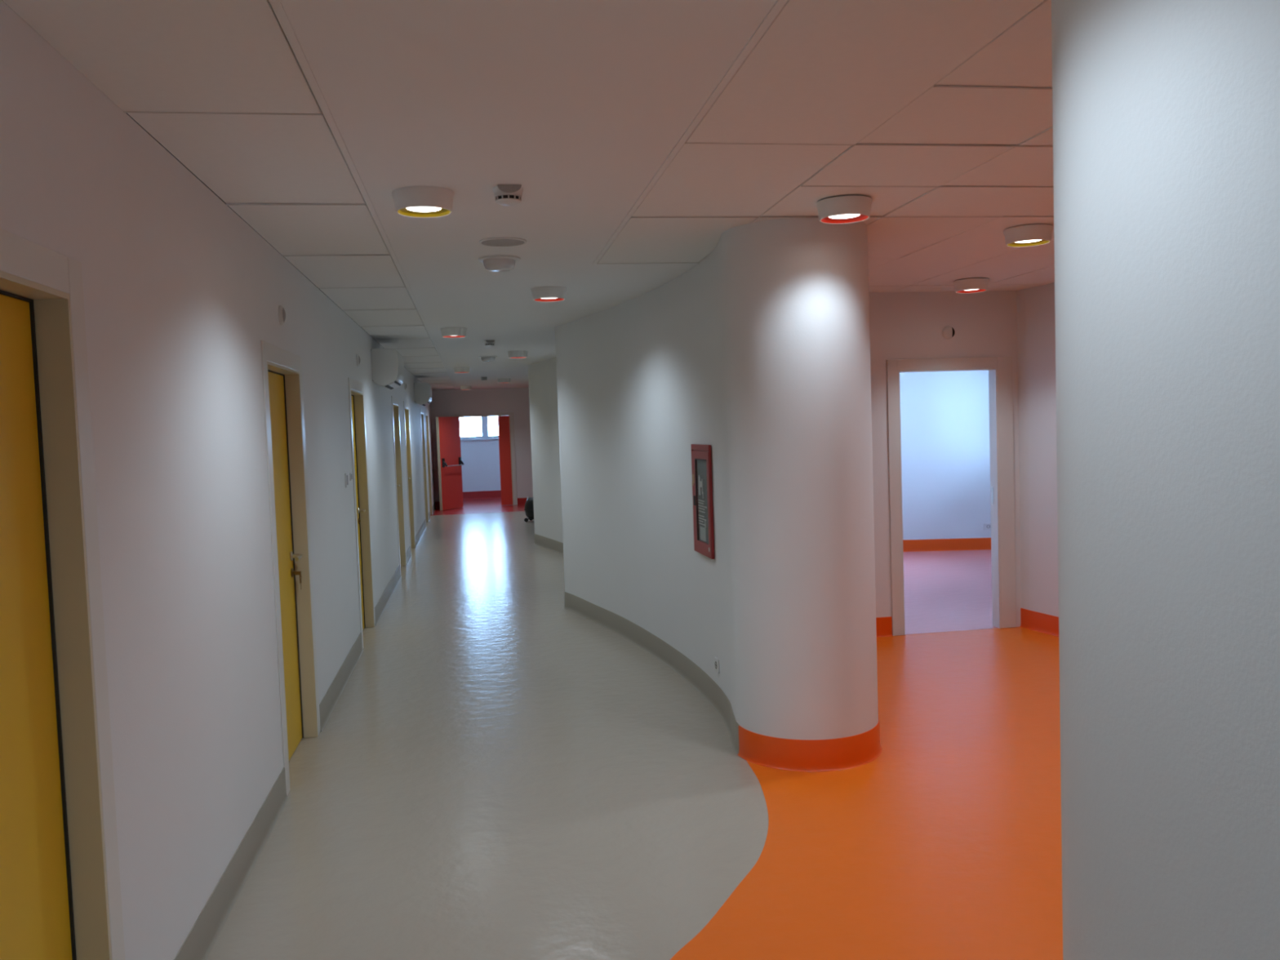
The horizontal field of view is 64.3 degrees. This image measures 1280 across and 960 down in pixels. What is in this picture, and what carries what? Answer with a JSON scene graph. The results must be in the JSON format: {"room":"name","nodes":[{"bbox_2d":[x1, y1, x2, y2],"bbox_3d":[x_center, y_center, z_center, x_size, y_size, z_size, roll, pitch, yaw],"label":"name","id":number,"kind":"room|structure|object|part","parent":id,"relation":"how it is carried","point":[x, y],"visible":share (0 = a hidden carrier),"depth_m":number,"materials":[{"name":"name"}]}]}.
{"room":"hospital interior","nodes":[
{"label":"hospital interior","id":0,"kind":"room"},
{"bbox_2d":[0,0,435,959],"bbox_3d":[-2.594,-0.059,9.668,0.170,2.616,25.900,-2,3,-9],"label":"wall","id":1,"kind":"structure","parent":0,"point":[181,295],"depth_m":3.29,"materials":[{"name":"white paint"}]},
{"bbox_2d":[0,228,124,959],"bbox_3d":[-1.343,0.551,2.030,0.177,2.121,1.056,-2,3,-9],"label":"door","id":2,"kind":"structure","parent":1,"relation":"in","point":[60,898],"depth_m":2.41,"materials":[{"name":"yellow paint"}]},
{"bbox_2d":[173,767,288,959],"bbox_3d":[-1.477,1.459,3.679,0.016,0.144,2.154,-2,3,-9],"label":"baseboard","id":3,"kind":"structure","parent":1,"relation":"attached to","point":[197,944],"depth_m":3.71,"materials":[{"name":"beige plastic"}]},
{"bbox_2d":[278,305,286,325],"bbox_3d":[-1.801,-0.831,5.135,0.030,0.100,0.100,-2,3,-9],"label":"lamp","id":4,"kind":"object","parent":1,"relation":"attached to","point":[282,312],"visible":1,"depth_m":5.10,"materials":[{"name":"white plastic"}]},
{"bbox_2d":[260,340,320,795],"bbox_3d":[-1.855,0.400,5.195,0.177,2.121,1.056,-2,3,-9],"label":"door","id":5,"kind":"structure","parent":1,"relation":"in","point":[282,369],"depth_m":5.53,"materials":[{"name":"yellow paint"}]},
{"bbox_3d":[-1.864,0.416,5.503,0.065,0.052,0.153,-2,3,-9],"label":"handle","id":6,"kind":"part","parent":5,"relation":"part of","materials":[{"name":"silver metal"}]},
{"bbox_2d":[319,632,363,731],"bbox_3d":[-1.992,1.308,6.854,0.016,0.144,2.174,-2,3,-9],"label":"baseboard","id":7,"kind":"structure","parent":1,"relation":"attached to","point":[331,696],"depth_m":6.61,"materials":[{"name":"beige plastic"}]},
{"bbox_2d":[344,472,348,487],"bbox_3d":[-2.140,0.001,7.422,0.013,0.105,0.085,-2,3,-9],"label":"light switch","id":8,"kind":"object","parent":1,"relation":"attached to","point":[345,473],"visible":1,"depth_m":7.39,"materials":[{"name":"white plastic"}]},
{"bbox_2d":[355,354,360,366],"bbox_3d":[-2.341,-0.998,8.467,0.030,0.100,0.100,-2,3,-9],"label":"lamp","id":9,"kind":"object","parent":1,"relation":"attached to","point":[357,357],"visible":1,"depth_m":8.43,"materials":[{"name":"white plastic"}]},
{"bbox_2d":[347,377,375,648],"bbox_3d":[-2.372,0.248,8.380,0.177,2.121,1.056,-2,3,-9],"label":"door","id":10,"kind":"structure","parent":1,"relation":"in","point":[356,388],"depth_m":8.79,"materials":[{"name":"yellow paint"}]},
{"bbox_3d":[-2.380,0.264,8.688,0.065,0.052,0.153,-2,3,-9],"label":"handle","id":11,"kind":"part","parent":10,"relation":"part of","materials":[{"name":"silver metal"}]},
{"bbox_2d":[370,348,404,389],"bbox_3d":[-2.500,-1.093,10.120,0.246,0.358,0.860,-2,3,-9],"label":"air conditioner","id":12,"kind":"object","parent":1,"relation":"attached to","point":[387,364],"visible":1,"depth_m":9.70,"materials":[{"name":"white plastic"}]},
{"bbox_2d":[374,564,400,625],"bbox_3d":[-2.578,1.135,10.473,0.016,0.144,3.054,-2,3,-9],"label":"baseboard","id":13,"kind":"structure","parent":1,"relation":"attached to","point":[385,597],"depth_m":10.16,"materials":[{"name":"beige plastic"}]},
{"bbox_2d":[391,395,406,574],"bbox_3d":[-3.028,0.054,12.432,0.177,2.121,1.056,-2,3,-9],"label":"door","id":14,"kind":"structure","parent":1,"relation":"in","point":[395,402],"depth_m":12.85,"materials":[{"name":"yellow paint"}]},
{"bbox_2d":[405,545,411,564],"bbox_3d":[-3.064,0.991,13.475,0.016,0.144,0.924,-2,3,-9],"label":"baseboard","id":15,"kind":"structure","parent":1,"relation":"attached to","point":[408,555],"depth_m":13.47,"materials":[{"name":"beige plastic"}]},
{"bbox_2d":[403,400,415,555],"bbox_3d":[-3.345,-0.039,14.385,0.177,2.121,1.056,-2,3,-9],"label":"door","id":16,"kind":"structure","parent":1,"relation":"in","point":[406,405],"depth_m":14.81,"materials":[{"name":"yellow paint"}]},
{"bbox_2d":[414,519,426,546],"bbox_3d":[-3.568,0.843,16.581,0.016,0.144,3.264,-2,3,-9],"label":"baseboard","id":17,"kind":"structure","parent":1,"relation":"attached to","point":[420,531],"depth_m":16.33,"materials":[{"name":"beige plastic"}]},
{"bbox_2d":[413,382,431,405],"bbox_3d":[-3.602,-1.418,16.924,0.246,0.358,0.860,-2,3,-9],"label":"air conditioner","id":18,"kind":"object","parent":1,"relation":"attached to","point":[423,391],"visible":1,"depth_m":16.50,"materials":[{"name":"grey plastic"}]},
{"bbox_2d":[420,408,428,522],"bbox_3d":[-4.035,-0.242,18.644,0.177,2.121,1.056,-2,3,-9],"label":"door","id":19,"kind":"structure","parent":1,"relation":"in","point":[422,420],"depth_m":19.06,"materials":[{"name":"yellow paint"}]},
{"bbox_2d":[425,410,432,514],"bbox_3d":[-4.314,-0.325,20.370,0.177,2.121,1.056,-2,3,-9],"label":"door","id":20,"kind":"structure","parent":1,"relation":"in","point":[426,411],"depth_m":20.79,"materials":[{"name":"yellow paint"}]},
{"bbox_2d":[431,502,435,514],"bbox_3d":[-4.402,0.597,21.732,0.016,0.144,1.572,-2,3,-9],"label":"baseboard","id":21,"kind":"structure","parent":1,"relation":"attached to","point":[433,508],"depth_m":21.75,"materials":[{"name":"beige plastic"}]},
{"bbox_2d":[460,437,501,492],"bbox_3d":[-3.983,-0.845,25.302,6.200,2.616,0.250,-2,3,-9],"label":"wall","id":22,"kind":"structure","parent":0,"point":[481,471],"depth_m":25.20,"materials":[{"name":"white paint"}]},
{"bbox_2d":[460,416,498,440],"bbox_3d":[-3.887,-1.363,25.197,1.900,0.745,0.180,-2,3,-9],"label":"window","id":23,"kind":"structure","parent":22,"relation":"in","point":[485,436],"depth_m":25.22,"materials":[{"name":"white plastic"}]},
{"bbox_3d":[-3.870,-1.012,25.186,1.900,0.043,0.120,-2,3,-9],"label":"sill","id":24,"kind":"part","parent":23,"relation":"part of","materials":[{"name":"white plastic"}]},
{"bbox_2d":[462,490,501,499],"bbox_3d":[-3.994,0.374,25.224,5.850,0.188,0.016,-2,3,-9],"label":"baseboard","id":25,"kind":"structure","parent":22,"relation":"attached to","point":[486,494],"depth_m":25.23,"materials":[{"name":"red plastic"}]},
{"bbox_2d":[430,387,533,507],"bbox_3d":[-3.660,-0.717,22.683,6.000,2.616,0.170,-2,3,-9],"label":"wall","id":26,"kind":"structure","parent":0,"point":[444,402],"depth_m":22.63,"materials":[{"name":"white paint"}]},
{"bbox_2d":[435,501,439,508],"bbox_3d":[-4.279,0.546,22.549,0.501,0.148,0.016,-2,3,-9],"label":"baseboard","id":27,"kind":"structure","parent":26,"relation":"attached to","point":[437,504],"depth_m":22.52,"materials":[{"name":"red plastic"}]},
{"bbox_2d":[435,412,517,510],"bbox_3d":[-3.730,-0.431,22.490,1.850,2.068,0.727,-4,4,-36],"label":"door","id":28,"kind":"structure","parent":26,"relation":"in","point":[448,433],"depth_m":22.39,"materials":[{"name":"red paint"}]},
{"bbox_2d":[517,497,527,504],"bbox_3d":[-1.842,0.442,22.939,1.830,0.148,0.016,-2,3,-9],"label":"baseboard","id":29,"kind":"structure","parent":26,"relation":"attached to","point":[520,500],"depth_m":22.81,"materials":[{"name":"red plastic"}]},
{"bbox_2d":[2,0,1054,390],"bbox_3d":[0.299,-1.639,11.633,10.800,0.146,29.400,-2,3,-9],"label":"ceiling","id":30,"kind":"structure","parent":0,"point":[634,135],"depth_m":3.22,"materials":[{"name":"white"}]},
{"bbox_3d":[-1.102,-1.037,2.336,0.543,0.018,1.194,-3,3,-9],"label":"panel","id":31,"kind":"part","parent":30,"relation":"part of","materials":[{"name":"tile"}]},
{"bbox_3d":[-1.294,-1.097,3.519,0.543,0.018,1.194,-2,3,-9],"label":"panel","id":32,"kind":"part","parent":30,"relation":"part of","materials":[{"name":"tile"}]},
{"bbox_3d":[-1.485,-1.153,4.702,0.543,0.018,1.194,-3,3,-9],"label":"panel","id":33,"kind":"part","parent":30,"relation":"part of","materials":[{"name":"tile"}]},
{"bbox_3d":[-1.677,-1.209,5.885,0.543,0.018,1.194,-2,3,-9],"label":"panel","id":34,"kind":"part","parent":30,"relation":"part of","materials":[{"name":"tile"}]},
{"bbox_3d":[-2.002,-1.386,9.700,0.022,0.004,25.900,-2,3,-9],"label":"edge trim","id":35,"kind":"part","parent":30,"relation":"part of","materials":[{"name":"paint"}]},
{"bbox_3d":[-1.869,-1.266,7.069,0.543,0.018,1.194,-2,3,-9],"label":"panel","id":36,"kind":"part","parent":30,"relation":"part of","materials":[{"name":"tile"}]},
{"bbox_3d":[-2.060,-1.322,8.252,0.543,0.018,1.194,-3,3,-9],"label":"panel","id":37,"kind":"part","parent":30,"relation":"part of","materials":[{"name":"tile"}]},
{"bbox_3d":[-2.252,-1.378,9.435,0.543,0.018,1.194,-2,3,-9],"label":"panel","id":38,"kind":"part","parent":30,"relation":"part of","materials":[{"name":"tile"}]},
{"bbox_3d":[-2.444,-1.436,10.618,0.543,0.018,1.194,-3,3,-9],"label":"panel","id":39,"kind":"part","parent":30,"relation":"part of","materials":[{"name":"tile"}]},
{"bbox_3d":[-2.635,-1.492,11.802,0.543,0.018,1.194,-2,3,-9],"label":"panel","id":40,"kind":"part","parent":30,"relation":"part of","materials":[{"name":"tile"}]},
{"bbox_3d":[-2.827,-1.549,12.985,0.543,0.018,1.194,-2,3,-9],"label":"panel","id":41,"kind":"part","parent":30,"relation":"part of","materials":[{"name":"tile"}]},
{"bbox_2d":[391,186,453,217],"bbox_3d":[-0.847,-1.085,3.981,0.238,0.074,0.238,-2,3,-9],"label":"recessed light","id":42,"kind":"object","parent":30,"relation":"in","point":[420,202],"visible":1,"depth_m":3.90,"materials":[{"name":"white metal"}]},
{"bbox_3d":[-3.019,-1.604,14.168,0.543,0.018,1.194,-3,3,-9],"label":"panel","id":43,"kind":"part","parent":30,"relation":"part of","materials":[{"name":"tile"}]},
{"bbox_3d":[-3.211,-1.660,15.351,0.543,0.018,1.194,-3,3,-9],"label":"panel","id":44,"kind":"part","parent":30,"relation":"part of","materials":[{"name":"tile"}]},
{"bbox_3d":[-3.402,-1.715,16.535,0.543,0.018,1.194,-3,3,-9],"label":"panel","id":45,"kind":"part","parent":30,"relation":"part of","materials":[{"name":"tile"}]},
{"bbox_3d":[-3.594,-1.774,17.718,0.543,0.018,1.194,-3,3,-9],"label":"panel","id":46,"kind":"part","parent":30,"relation":"part of","materials":[{"name":"tile"}]},
{"bbox_3d":[-3.786,-1.832,18.901,0.543,0.018,1.194,-2,3,-9],"label":"panel","id":47,"kind":"part","parent":30,"relation":"part of","materials":[{"name":"tile"}]},
{"bbox_3d":[-3.978,-1.885,20.084,0.543,0.018,1.194,-3,3,-9],"label":"panel","id":48,"kind":"part","parent":30,"relation":"part of","materials":[{"name":"tile"}]},
{"bbox_3d":[-4.311,-1.985,22.141,0.543,0.018,0.566,-3,3,-9],"label":"panel","id":49,"kind":"part","parent":30,"relation":"part of","materials":[{"name":"tile"}]},
{"bbox_3d":[-4.169,-1.942,21.267,0.543,0.018,1.194,-3,3,-9],"label":"panel","id":50,"kind":"part","parent":30,"relation":"part of","materials":[{"name":"tile"}]},
{"bbox_2d":[440,327,466,337],"bbox_3d":[-1.687,-1.335,9.217,0.238,0.074,0.238,-2,3,-9],"label":"recessed light","id":51,"kind":"object","parent":30,"relation":"in","point":[447,332],"visible":1,"depth_m":9.13,"materials":[{"name":"white"}]},
{"bbox_2d":[453,367,470,373],"bbox_3d":[-2.601,-1.604,14.842,0.238,0.074,0.238,-2,3,-9],"label":"recessed light","id":52,"kind":"object","parent":30,"relation":"in","point":[456,370],"visible":1,"depth_m":14.75,"materials":[{"name":"white metal"}]},
{"bbox_2d":[459,386,471,390],"bbox_3d":[-3.595,-1.897,20.979,0.238,0.074,0.238,-2,3,-9],"label":"recessed light","id":53,"kind":"object","parent":30,"relation":"in","point":[462,388],"visible":1,"depth_m":20.89,"materials":[{"name":"white"}]},
{"bbox_2d":[480,377,487,380],"bbox_3d":[-2.709,-1.758,17.678,0.116,0.062,0.122,-2,3,-9],"label":"smoke detector","id":54,"kind":"object","parent":30,"relation":"attached to","point":[482,378],"visible":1,"depth_m":17.64,"materials":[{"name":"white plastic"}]},
{"bbox_2d":[478,355,497,361],"bbox_3d":[-1.912,-1.523,12.802,0.232,0.066,0.232,-2,3,-9],"label":"emergency light","id":55,"kind":"object","parent":30,"relation":"attached to","point":[485,358],"visible":1,"depth_m":12.73,"materials":[{"name":"white plastic"}]},
{"bbox_2d":[484,340,495,346],"bbox_3d":[-1.562,-1.418,10.578,0.116,0.062,0.122,-2,3,-9],"label":"smoke detector","id":56,"kind":"object","parent":30,"relation":"attached to","point":[487,343],"visible":1,"depth_m":10.54,"materials":[{"name":"white plastic"}]},
{"bbox_2d":[477,255,520,271],"bbox_3d":[-0.767,-1.176,5.560,0.232,0.066,0.232,-2,3,-9],"label":"emergency light","id":57,"kind":"object","parent":30,"relation":"attached to","point":[491,263],"visible":1,"depth_m":5.49,"materials":[{"name":"white plastic"}]},
{"bbox_2d":[479,236,526,247],"bbox_3d":[-0.681,-1.181,5.056,0.236,0.008,0.236,-2,3,-9],"label":"ceiling speaker","id":58,"kind":"object","parent":30,"relation":"attached to","point":[501,242],"visible":1,"depth_m":5.03,"materials":[{"name":"white plastic"}]},
{"bbox_2d":[481,239,524,246],"bbox_3d":[-0.681,-1.179,5.056,0.212,0.001,0.212,-2,3,-9],"label":"grille","id":59,"kind":"object","parent":58,"relation":"attached to","point":[489,242],"depth_m":5.05,"materials":[{"name":"white plastic"}]},
{"bbox_2d":[497,377,510,382],"bbox_3d":[-2.465,-1.801,18.452,0.238,0.074,0.238,-2,3,-9],"label":"recessed light","id":60,"kind":"object","parent":30,"relation":"in","point":[503,380],"visible":1,"depth_m":18.36,"materials":[{"name":"white metal"}]},
{"bbox_2d":[493,184,523,205],"bbox_3d":[-0.511,-1.101,3.948,0.116,0.062,0.122,-2,3,-9],"label":"smoke detector","id":61,"kind":"object","parent":30,"relation":"attached to","point":[504,194],"visible":1,"depth_m":3.91,"materials":[{"name":"white plastic"}]},
{"bbox_2d":[495,194,521,201],"bbox_3d":[-0.512,-1.091,3.952,0.100,0.016,0.100,-2,3,-9],"label":"vent","id":62,"kind":"object","parent":61,"relation":"attached to","point":[499,197],"depth_m":3.91,"materials":[{"name":"white plastic"}]},
{"bbox_3d":[-0.499,-1.114,3.891,0.092,0.030,0.006,-2,3,-9],"label":"half round plate","id":63,"kind":"part","parent":61,"relation":"part of","materials":[{"name":"white plastic"}]},
{"bbox_2d":[507,351,527,358],"bbox_3d":[-1.465,-1.502,12.188,0.238,0.074,0.238,-2,3,-9],"label":"recessed light","id":64,"kind":"object","parent":30,"relation":"in","point":[512,354],"visible":1,"depth_m":12.10,"materials":[{"name":"white"}]},
{"bbox_2d":[531,286,566,302],"bbox_3d":[-0.609,-1.244,6.814,0.238,0.074,0.238,-2,3,-9],"label":"recessed light","id":65,"kind":"object","parent":30,"relation":"in","point":[544,294],"visible":1,"depth_m":6.73,"materials":[{"name":"white"}]},
{"bbox_3d":[0.150,-1.236,5.267,0.594,0.018,1.283,-3,3,-9],"label":"panel","id":66,"kind":"part","parent":30,"relation":"part of","materials":[{"name":"tile"}]},
{"bbox_3d":[0.446,-1.032,1.479,0.022,0.004,8.872,-2,3,-9],"label":"edge trim","id":67,"kind":"part","parent":30,"relation":"part of","materials":[{"name":"paint"}]},
{"bbox_3d":[0.349,-1.180,4.040,0.594,0.018,1.194,-3,3,-9],"label":"panel","id":68,"kind":"part","parent":30,"relation":"part of","materials":[{"name":"tile"}]},
{"bbox_3d":[0.742,-1.261,5.362,0.594,0.018,1.283,-2,3,-9],"label":"panel","id":69,"kind":"part","parent":30,"relation":"part of","materials":[{"name":"tile"}]},
{"bbox_2d":[816,195,871,223],"bbox_3d":[0.884,-1.167,4.405,0.238,0.074,0.238,-2,3,-9],"label":"recessed light","id":70,"kind":"object","parent":30,"relation":"in","point":[842,209],"visible":1,"depth_m":4.32,"materials":[{"name":"white metal"}]},
{"bbox_3d":[0.893,-1.220,4.430,0.594,0.018,0.594,-3,3,-9],"label":"panel","id":71,"kind":"part","parent":30,"relation":"part of","materials":[{"name":"tile"}]},
{"bbox_3d":[0.589,-1.107,2.561,0.594,0.018,1.794,-2,3,-9],"label":"panel","id":72,"kind":"part","parent":30,"relation":"part of","materials":[{"name":"tile"}]},
{"bbox_3d":[1.149,-1.342,6.596,0.594,0.018,1.194,-3,3,-9],"label":"panel","id":73,"kind":"part","parent":30,"relation":"part of","materials":[{"name":"tile"}]},
{"bbox_3d":[1.618,-1.404,7.453,0.594,0.018,0.341,-2,3,-9],"label":"panel","id":74,"kind":"part","parent":30,"relation":"part of","materials":[{"name":"tile"}]},
{"bbox_3d":[0.989,-1.190,3.839,0.594,0.018,0.594,-2,3,-9],"label":"panel","id":75,"kind":"part","parent":30,"relation":"part of","materials":[{"name":"tile"}]},
{"bbox_3d":[2.210,-1.428,7.548,0.594,0.018,0.341,-3,3,-9],"label":"panel","id":76,"kind":"part","parent":30,"relation":"part of","materials":[{"name":"tile"}]},
{"bbox_3d":[1.741,-1.370,6.690,0.594,0.018,1.194,-2,3,-9],"label":"panel","id":77,"kind":"part","parent":30,"relation":"part of","materials":[{"name":"tile"}]},
{"bbox_3d":[1.341,-1.286,5.412,0.594,0.018,1.194,-2,3,-9],"label":"panel","id":78,"kind":"part","parent":30,"relation":"part of","materials":[{"name":"tile"}]},
{"bbox_3d":[1.085,-1.163,3.247,0.594,0.018,0.594,-3,3,-9],"label":"panel","id":79,"kind":"part","parent":30,"relation":"part of","materials":[{"name":"tile"}]},
{"bbox_3d":[1.485,-1.242,4.525,0.594,0.018,0.594,-2,3,-9],"label":"panel","id":80,"kind":"part","parent":30,"relation":"part of","materials":[{"name":"tile"}]},
{"bbox_2d":[953,278,989,293],"bbox_3d":[2.326,-1.362,7.141,0.238,0.074,0.238,-2,3,-9],"label":"recessed light","id":81,"kind":"object","parent":30,"relation":"in","point":[970,285],"visible":1,"depth_m":7.06,"materials":[{"name":"white"}]},
{"bbox_3d":[1.933,-1.312,5.507,0.594,0.018,1.194,-3,3,-9],"label":"panel","id":82,"kind":"part","parent":30,"relation":"part of","materials":[{"name":"tile"}]},
{"bbox_3d":[2.333,-1.395,6.785,0.594,0.018,1.194,-3,3,-9],"label":"panel","id":83,"kind":"part","parent":30,"relation":"part of","materials":[{"name":"tile"}]},
{"bbox_3d":[1.181,-1.133,2.655,0.594,0.018,0.594,-2,3,-9],"label":"panel","id":84,"kind":"part","parent":30,"relation":"part of","materials":[{"name":"tile"}]},
{"bbox_3d":[1.581,-1.216,3.933,0.594,0.018,0.594,-2,3,-9],"label":"panel","id":85,"kind":"part","parent":30,"relation":"part of","materials":[{"name":"tile"}]},
{"bbox_3d":[2.802,-1.453,7.642,0.594,0.018,0.341,-2,3,-9],"label":"panel","id":86,"kind":"part","parent":30,"relation":"part of","materials":[{"name":"tile"}]},
{"bbox_3d":[2.925,-1.418,6.880,0.594,0.018,1.194,-2,3,-9],"label":"panel","id":87,"kind":"part","parent":30,"relation":"part of","materials":[{"name":"tile"}]},
{"bbox_3d":[2.525,-1.336,5.602,0.594,0.018,1.194,-2,3,-9],"label":"panel","id":88,"kind":"part","parent":30,"relation":"part of","materials":[{"name":"tile"}]},
{"bbox_2d":[1003,224,1053,247],"bbox_3d":[1.986,-1.247,5.204,0.238,0.074,0.238,-2,3,-9],"label":"recessed light","id":89,"kind":"object","parent":30,"relation":"in","point":[1029,235],"visible":1,"depth_m":5.12,"materials":[{"name":"white metal"}]},
{"bbox_3d":[2.077,-1.270,4.620,0.594,0.018,0.594,-2,3,-9],"label":"panel","id":90,"kind":"part","parent":30,"relation":"part of","materials":[{"name":"tile"}]},
{"bbox_3d":[1.677,-1.188,3.342,0.594,0.018,0.594,-3,3,-9],"label":"panel","id":91,"kind":"part","parent":30,"relation":"part of","materials":[{"name":"tile"}]},
{"bbox_2d":[528,357,563,542],"bbox_3d":[-0.773,-0.318,13.348,1.124,2.616,3.500,-2,3,-9],"label":"wall","id":92,"kind":"structure","parent":0,"point":[542,375],"depth_m":14.14,"materials":[{"name":"white paint"}]},
{"bbox_2d":[533,533,563,554],"bbox_3d":[-1.048,0.918,13.503,0.142,0.148,3.092,-3,3,-17],"label":"baseboard","id":93,"kind":"structure","parent":92,"relation":"attached to","point":[554,545],"depth_m":14.20,"materials":[{"name":"beige plastic"}]},
{"bbox_2d":[205,497,1062,959],"bbox_3d":[0.392,1.096,11.779,10.800,0.122,29.400,-2,3,-9],"label":"floor","id":94,"kind":"structure","parent":0,"point":[499,771],"depth_m":4.51,"materials":[{"name":"grey plastic"}]},
{"bbox_2d":[524,496,533,522],"bbox_3d":[-1.904,0.524,18.529,0.434,0.454,0.422,-2,3,-9],"label":"canister","id":95,"kind":"object","parent":94,"relation":"on","point":[529,507],"visible":0.51,"depth_m":18.39,"materials":[{"name":"black plastic"}]},
{"bbox_2d":[555,217,878,739],"bbox_3d":[0.234,-0.026,7.231,1.214,2.616,5.012,-2,3,-9],"label":"wall","id":96,"kind":"structure","parent":0,"point":[757,353],"depth_m":4.97,"materials":[{"name":"white paint"}]},
{"bbox_2d":[564,591,739,754],"bbox_3d":[-0.001,1.209,7.372,0.242,0.148,4.588,-3,3,-15],"label":"baseboard","id":97,"kind":"structure","parent":96,"relation":"attached to","point":[698,678],"depth_m":7.15,"materials":[{"name":"beige plastic"}]},
{"bbox_2d":[690,444,714,559],"bbox_3d":[0.368,0.118,6.064,0.023,0.658,0.440,-3,3,-10],"label":"cabinet","id":98,"kind":"object","parent":96,"relation":"attached to","point":[701,458],"visible":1,"depth_m":6.04,"materials":[{"name":"red metal"}]},
{"bbox_2d":[714,657,719,673],"bbox_3d":[0.446,1.077,5.917,0.010,0.082,0.082,-3,3,-10],"label":"wall socket","id":99,"kind":"object","parent":96,"relation":"attached to","point":[716,660],"visible":1,"depth_m":5.90,"materials":[{"name":"white plastic"}]},
{"bbox_2d":[737,718,882,771],"bbox_3d":[0.695,1.248,6.207,0.751,0.148,2.758,-2,3,-9],"label":"baseboard","id":100,"kind":"structure","parent":96,"relation":"attached to","point":[850,752],"depth_m":4.89,"materials":[{"name":"orange plastic"}]},
{"bbox_2d":[868,290,1021,626],"bbox_3d":[3.212,-0.169,7.992,4.925,2.616,0.090,-2,3,-9],"label":"wall","id":101,"kind":"structure","parent":0,"point":[903,325],"depth_m":7.75,"materials":[{"name":"white paint"}]},
{"bbox_2d":[875,616,892,637],"bbox_3d":[1.389,1.144,7.705,1.097,0.148,0.016,-2,3,-9],"label":"baseboard","id":102,"kind":"structure","parent":101,"relation":"attached to","point":[883,624],"depth_m":7.78,"materials":[{"name":"orange plastic"}]},
{"bbox_2d":[942,325,955,338],"bbox_3d":[2.354,-1.124,7.746,0.100,0.100,0.030,-2,3,-9],"label":"lamp","id":103,"kind":"object","parent":101,"relation":"attached to","point":[948,332],"visible":1,"depth_m":7.74,"materials":[{"name":"white plastic"}]},
{"bbox_2d":[886,356,1016,635],"bbox_3d":[2.395,0.118,7.870,1.020,2.108,0.112,-2,3,-9],"label":"door frame","id":104,"kind":"structure","parent":101,"relation":"in","point":[1000,370],"depth_m":7.85,"materials":[{"name":"white paint"}]},
{"bbox_3d":[2.755,0.123,7.949,0.002,0.130,0.025,-2,3,-9],"label":"strike plate","id":105,"kind":"part","parent":104,"relation":"part of","materials":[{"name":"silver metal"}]},
{"bbox_2d":[899,370,991,539],"bbox_3d":[2.870,-0.407,12.678,4.459,2.616,0.195,-2,3,4],"label":"wall","id":106,"kind":"structure","parent":0,"point":[944,415],"depth_m":12.53,"materials":[{"name":"white paint"}]},
{"bbox_2d":[902,537,991,551],"bbox_3d":[2.805,0.832,12.646,3.655,0.148,0.016,-2,3,4],"label":"baseboard","id":107,"kind":"structure","parent":106,"relation":"attached to","point":[965,544],"depth_m":12.58,"materials":[{"name":"orange plastic"}]},
{"bbox_2d":[983,523,991,529],"bbox_3d":[4.292,0.572,12.534,0.120,0.082,0.011,-2,3,4],"label":"wall socket","id":108,"kind":"object","parent":106,"relation":"attached to","point":[986,526],"visible":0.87,"depth_m":12.53,"materials":[{"name":"white plastic"}]},
{"bbox_2d":[1016,282,1058,617],"bbox_3d":[3.951,-0.031,4.944,1.040,2.616,6.170,-2,3,-9],"label":"wall","id":109,"kind":"structure","parent":0,"point":[1036,322],"depth_m":7.68,"materials":[{"name":"white paint"}]},
{"bbox_2d":[1020,608,1058,637],"bbox_3d":[3.988,1.198,5.025,0.282,0.148,6.221,-3,3,-16],"label":"baseboard","id":110,"kind":"structure","parent":109,"relation":"attached to","point":[1033,620],"depth_m":7.75,"materials":[{"name":"orange plastic"}]},
{"bbox_2d":[1051,0,1279,959],"bbox_3d":[3.103,0.262,-0.016,4.105,2.616,4.852,-2,3,-9],"label":"wall","id":111,"kind":"structure","parent":0,"point":[1166,113],"depth_m":1.48,"materials":[{"name":"white paint"}]}
]}

